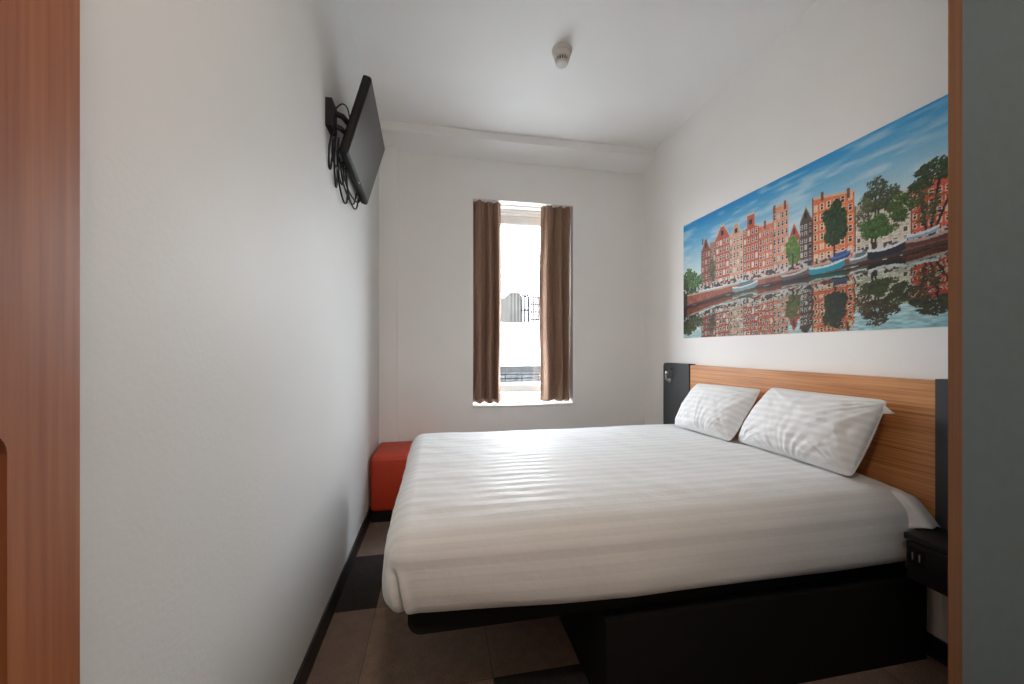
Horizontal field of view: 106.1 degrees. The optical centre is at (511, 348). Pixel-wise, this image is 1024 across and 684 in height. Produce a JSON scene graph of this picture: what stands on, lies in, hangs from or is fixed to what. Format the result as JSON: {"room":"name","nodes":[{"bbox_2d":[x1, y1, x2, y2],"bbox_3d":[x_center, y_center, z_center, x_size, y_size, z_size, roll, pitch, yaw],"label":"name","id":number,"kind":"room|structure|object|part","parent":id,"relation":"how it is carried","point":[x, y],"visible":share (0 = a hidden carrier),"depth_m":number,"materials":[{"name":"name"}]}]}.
{"room":"hotel room","nodes":[
{"label":"hotel room","id":0,"kind":"room"},
{"bbox_2d":[80,0,378,683],"bbox_3d":[-0.755,-0.302,1.054,0.100,3.105,5.156,0,0,-11],"label":"wall","id":1,"kind":"structure","parent":0,"point":[229,289],"depth_m":0.86,"materials":[{"name":"paint"}]},
{"bbox_2d":[0,0,79,683],"bbox_3d":[-0.441,-0.055,-0.034,0.038,2.590,0.999,0,0,-11],"label":"door","id":2,"kind":"structure","parent":1,"relation":"in","point":[40,39],"depth_m":0.41,"materials":[{"name":"brown wood"}]},
{"bbox_2d":[293,507,371,683],"bbox_3d":[-0.854,1.202,1.858,0.009,0.095,2.851,0,0,-11],"label":"baseboard","id":3,"kind":"structure","parent":1,"relation":"attached to","point":[303,674],"depth_m":1.75,"materials":[{"name":"black wood"}]},
{"bbox_2d":[325,75,384,209],"bbox_3d":[-0.816,-1.039,2.114,0.179,0.559,0.790,0,0,-11],"label":"television","id":4,"kind":"object","parent":1,"relation":"attached to","point":[361,149],"visible":1,"depth_m":1.93,"materials":[{"name":"plastic"}]},
{"bbox_3d":[-0.801,-1.058,1.871,0.045,0.099,0.230,0,0,-1],"label":"arm","id":5,"kind":"part","parent":4,"relation":"part of","materials":[{"name":"plastic"}]},
{"bbox_2d":[397,152,643,441],"bbox_3d":[0.050,-0.302,3.682,2.472,3.105,0.300,0,0,-11],"label":"wall","id":6,"kind":"structure","parent":0,"point":[436,195],"depth_m":3.50,"materials":[{"name":"paint"}]},
{"bbox_2d":[379,146,396,444],"bbox_3d":[-1.059,-0.235,3.293,0.147,2.970,0.045,0,0,-11],"label":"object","id":7,"kind":"structure","parent":6,"relation":"attached to","point":[388,165],"depth_m":3.27,"materials":[{"name":"paint"}]},
{"bbox_2d":[379,120,654,174],"bbox_3d":[0.097,-1.780,3.439,2.472,0.150,0.194,0,0,-11],"label":"ceiling beam","id":8,"kind":"structure","parent":6,"relation":"attached to","point":[407,137],"depth_m":3.39,"materials":[{"name":"paint"}]},
{"bbox_2d":[473,204,572,407],"bbox_3d":[0.088,-0.410,3.670,0.942,1.879,0.286,0,0,-11],"label":"window","id":9,"kind":"structure","parent":6,"relation":"in","point":[529,394],"depth_m":3.74,"materials":[{"name":"white plastic"}]},
{"bbox_2d":[473,199,501,403],"bbox_3d":[-0.224,-0.427,3.523,0.268,1.841,0.105,0,0,-11],"label":"curtain","id":10,"kind":"object","parent":9,"relation":"hanging from","point":[487,263],"visible":1,"depth_m":3.52,"materials":[{"name":"brown fabric"}]},
{"bbox_3d":[0.094,-1.341,3.639,0.930,0.015,0.020,0,0,-11],"label":"curtain rail","id":11,"kind":"part","parent":9,"relation":"part of","materials":[{"name":"white"}]},
{"bbox_3d":[0.067,-0.435,3.777,0.842,1.710,0.048,0,0,-11],"label":"sash","id":12,"kind":"part","parent":9,"relation":"part of","materials":[{"name":"glass"}]},
{"bbox_3d":[0.095,0.519,3.635,0.940,0.019,0.216,0,0,-11],"label":"sill","id":13,"kind":"part","parent":9,"relation":"part of","materials":[{"name":"white plastic"}]},
{"bbox_2d":[539,205,570,400],"bbox_3d":[0.415,-0.427,3.643,0.311,1.841,0.106,0,0,-11],"label":"curtain","id":14,"kind":"object","parent":9,"relation":"hanging from","point":[554,259],"visible":1,"depth_m":3.64,"materials":[{"name":"brown fabric"}]},
{"bbox_2d":[344,0,816,148],"bbox_3d":[0.508,-1.915,1.297,2.672,0.120,5.156,0,0,-11],"label":"ceiling","id":15,"kind":"structure","parent":0,"point":[636,71],"depth_m":2.46,"materials":[{"name":"paint"}]},
{"bbox_2d":[552,42,571,68],"bbox_3d":[0.310,-1.807,2.389,0.124,0.096,0.124,0,0,-11],"label":"smoke detector","id":16,"kind":"object","parent":15,"relation":"attached to","point":[561,52],"visible":1,"depth_m":2.35,"materials":[{"name":"plastic"}]},
{"bbox_2d":[306,521,947,683],"bbox_3d":[0.527,1.300,1.199,2.672,0.100,4.956,0,0,-11],"label":"floor","id":17,"kind":"structure","parent":0,"point":[365,641],"depth_m":1.58,"materials":[{"name":"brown wood"}]},
{"bbox_2d":[370,441,412,522],"bbox_3d":[-0.801,1.016,3.054,0.540,0.468,0.500,0,0,-11],"label":"bench","id":18,"kind":"object","parent":17,"relation":"on","point":[388,463],"visible":0.53,"depth_m":2.78,"materials":[{"name":"red leather"}]},
{"bbox_2d":[408,561,926,683],"bbox_3d":[0.545,1.049,2.039,2.030,0.402,1.381,0,0,-11],"label":"platform bed","id":19,"kind":"object","parent":17,"relation":"on","point":[799,629],"visible":0.29,"depth_m":1.41,"materials":[{"name":"wood"}]},
{"bbox_3d":[0.198,1.084,1.965,0.020,0.332,1.366,0,0,-11],"label":"plinth panel","id":20,"kind":"part","parent":19,"relation":"part of","materials":[{"name":"wood"}]},
{"bbox_2d":[871,478,940,528],"bbox_3d":[0.560,0.703,1.995,1.983,0.289,1.434,0,0,-11],"label":"mattress","id":21,"kind":"object","parent":19,"relation":"on","point":[919,516],"visible":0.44,"depth_m":1.52,"materials":[{"name":"white fabric"}]},
{"bbox_2d":[382,424,915,613],"bbox_3d":[0.454,0.694,2.039,2.024,0.293,1.488,0,0,-11],"label":"bedding","id":22,"kind":"object","parent":21,"relation":"on","point":[494,519],"visible":0.99,"depth_m":1.42,"materials":[{"name":"fabric"}]},
{"bbox_2d":[675,383,759,440],"bbox_3d":[1.303,0.392,2.526,0.252,0.311,0.573,0,0,-11],"label":"pillow","id":23,"kind":"object","parent":22,"relation":"on","point":[719,411],"visible":1,"depth_m":2.39,"materials":[{"name":"fabric"}]},
{"bbox_2d":[738,388,893,475],"bbox_3d":[1.444,0.383,1.933,0.233,0.332,0.714,0,0,-11],"label":"pillow","id":24,"kind":"object","parent":22,"relation":"on","point":[831,432],"visible":1,"depth_m":1.78,"materials":[{"name":"fabric"}]},
{"bbox_2d":[644,0,947,642],"bbox_3d":[1.771,-0.302,1.540,0.100,3.105,5.156,0,0,-11],"label":"wall","id":25,"kind":"structure","parent":0,"point":[843,71],"depth_m":2.17,"materials":[{"name":"paint"}]},
{"bbox_2d":[663,363,947,530],"bbox_3d":[1.521,0.484,2.265,0.115,0.732,2.195,0,0,-11],"label":"headboard","id":26,"kind":"object","parent":25,"relation":"attached to","point":[907,452],"visible":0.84,"depth_m":1.67,"materials":[{"name":"brown wood"}]},
{"bbox_2d":[665,371,670,382],"bbox_3d":[1.309,0.232,3.233,0.074,0.102,0.035,0,0,-38],"label":"light","id":27,"kind":"object","parent":26,"relation":"attached to","point":[667,373],"depth_m":3.24,"materials":[{"name":"metal"}]},
{"bbox_3d":[1.375,0.484,3.179,0.057,0.732,0.346,0,0,-11],"label":"panel","id":28,"kind":"part","parent":26,"relation":"part of","materials":[{"name":"grey laminate"}]},
{"bbox_2d":[904,528,947,596],"bbox_3d":[1.621,0.777,1.236,0.190,0.166,0.495,0,0,-11],"label":"nightstand","id":29,"kind":"object","parent":26,"relation":"attached to","point":[927,550],"visible":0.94,"depth_m":1.40,"materials":[{"name":"black laminate"}]},
{"bbox_2d":[908,546,924,568],"bbox_3d":[1.492,0.768,1.420,0.004,0.060,0.050,0,0,-11],"label":"socket","id":30,"kind":"object","parent":29,"relation":"attached to","point":[916,554],"depth_m":1.42,"materials":[{"name":"plastic"}]},
{"bbox_3d":[1.725,0.484,1.357,0.057,0.732,0.334,0,0,-11],"label":"panel","id":31,"kind":"part","parent":26,"relation":"part of","materials":[{"name":"grey laminate"}]},
{"bbox_2d":[684,94,947,337],"bbox_3d":[1.587,-0.547,2.223,0.004,0.917,1.900,0,0,-11],"label":"print","id":32,"kind":"object","parent":25,"relation":"attached to","point":[855,237],"visible":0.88,"depth_m":1.94},
{"bbox_2d":[927,632,947,666],"bbox_3d":[1.549,1.208,2.393,0.014,0.085,2.796,0,0,-11],"label":"baseboard","id":33,"kind":"structure","parent":25,"relation":"attached to","point":[937,649],"depth_m":1.54,"materials":[{"name":"black wood"}]},
{"bbox_2d":[962,0,1023,683],"bbox_3d":[1.376,-0.302,0.887,0.924,3.105,0.012,0,0,-11],"label":"wall partition","id":34,"kind":"structure","parent":0,"point":[992,30],"depth_m":0.81,"materials":[{"name":"grey paint"}]},
{"bbox_2d":[948,0,961,683],"bbox_3d":[0.903,-0.302,0.794,0.039,3.105,0.020,0,0,-11],"label":"trim","id":35,"kind":"structure","parent":34,"relation":"attached to","point":[954,6],"depth_m":0.78,"materials":[{"name":"brown wood"}]},
{"label":"outside","id":36,"kind":"structure","parent":0,"visible":0},
{"bbox_2d":[500,366,555,401],"bbox_3d":[1.332,0.795,8.963,18.000,0.410,9.400,0,0,-11],"label":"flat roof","id":37,"kind":"structure","parent":36,"point":[508,374],"depth_m":11.20,"materials":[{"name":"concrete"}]},
{"bbox_3d":[1.172,0.709,9.797,18.000,0.182,0.028,0,0,-11],"label":"guard rail","id":38,"kind":"part","parent":37,"relation":"part of","materials":[{"name":"grey metal"}]},
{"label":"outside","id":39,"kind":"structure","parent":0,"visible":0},
{"bbox_3d":[2.980,7.400,63.962,150.000,0.300,115.500,0,0,-11],"label":"ground","id":40,"kind":"structure","parent":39,"visible":0},
{"bbox_2d":[501,292,520,322],"bbox_3d":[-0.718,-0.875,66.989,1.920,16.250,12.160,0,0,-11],"label":"office block","id":41,"kind":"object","parent":40,"relation":"on","point":[511,303],"visible":0.34,"depth_m":61.19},
{"bbox_2d":[501,322,539,365],"bbox_3d":[4.874,3.070,22.321,42.200,8.360,10.200,0,0,-11],"label":"building","id":42,"kind":"structure","parent":40,"relation":"on","point":[520,342],"depth_m":16.35,"materials":[{"name":"white"}]},
{"bbox_2d":[521,295,528,322],"bbox_3d":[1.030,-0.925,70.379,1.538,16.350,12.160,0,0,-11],"label":"office block","id":43,"kind":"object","parent":40,"relation":"on","point":[524,298],"visible":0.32,"depth_m":64.49,"materials":[{"name":"white"}]},
{"bbox_2d":[529,296,538,322],"bbox_3d":[5.230,-2.025,88.498,4.961,18.550,12.160,0,0,-11],"label":"office block","id":44,"kind":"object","parent":40,"relation":"on","point":[533,300],"visible":0.13,"depth_m":82.30,"materials":[{"name":"white"}]}
]}

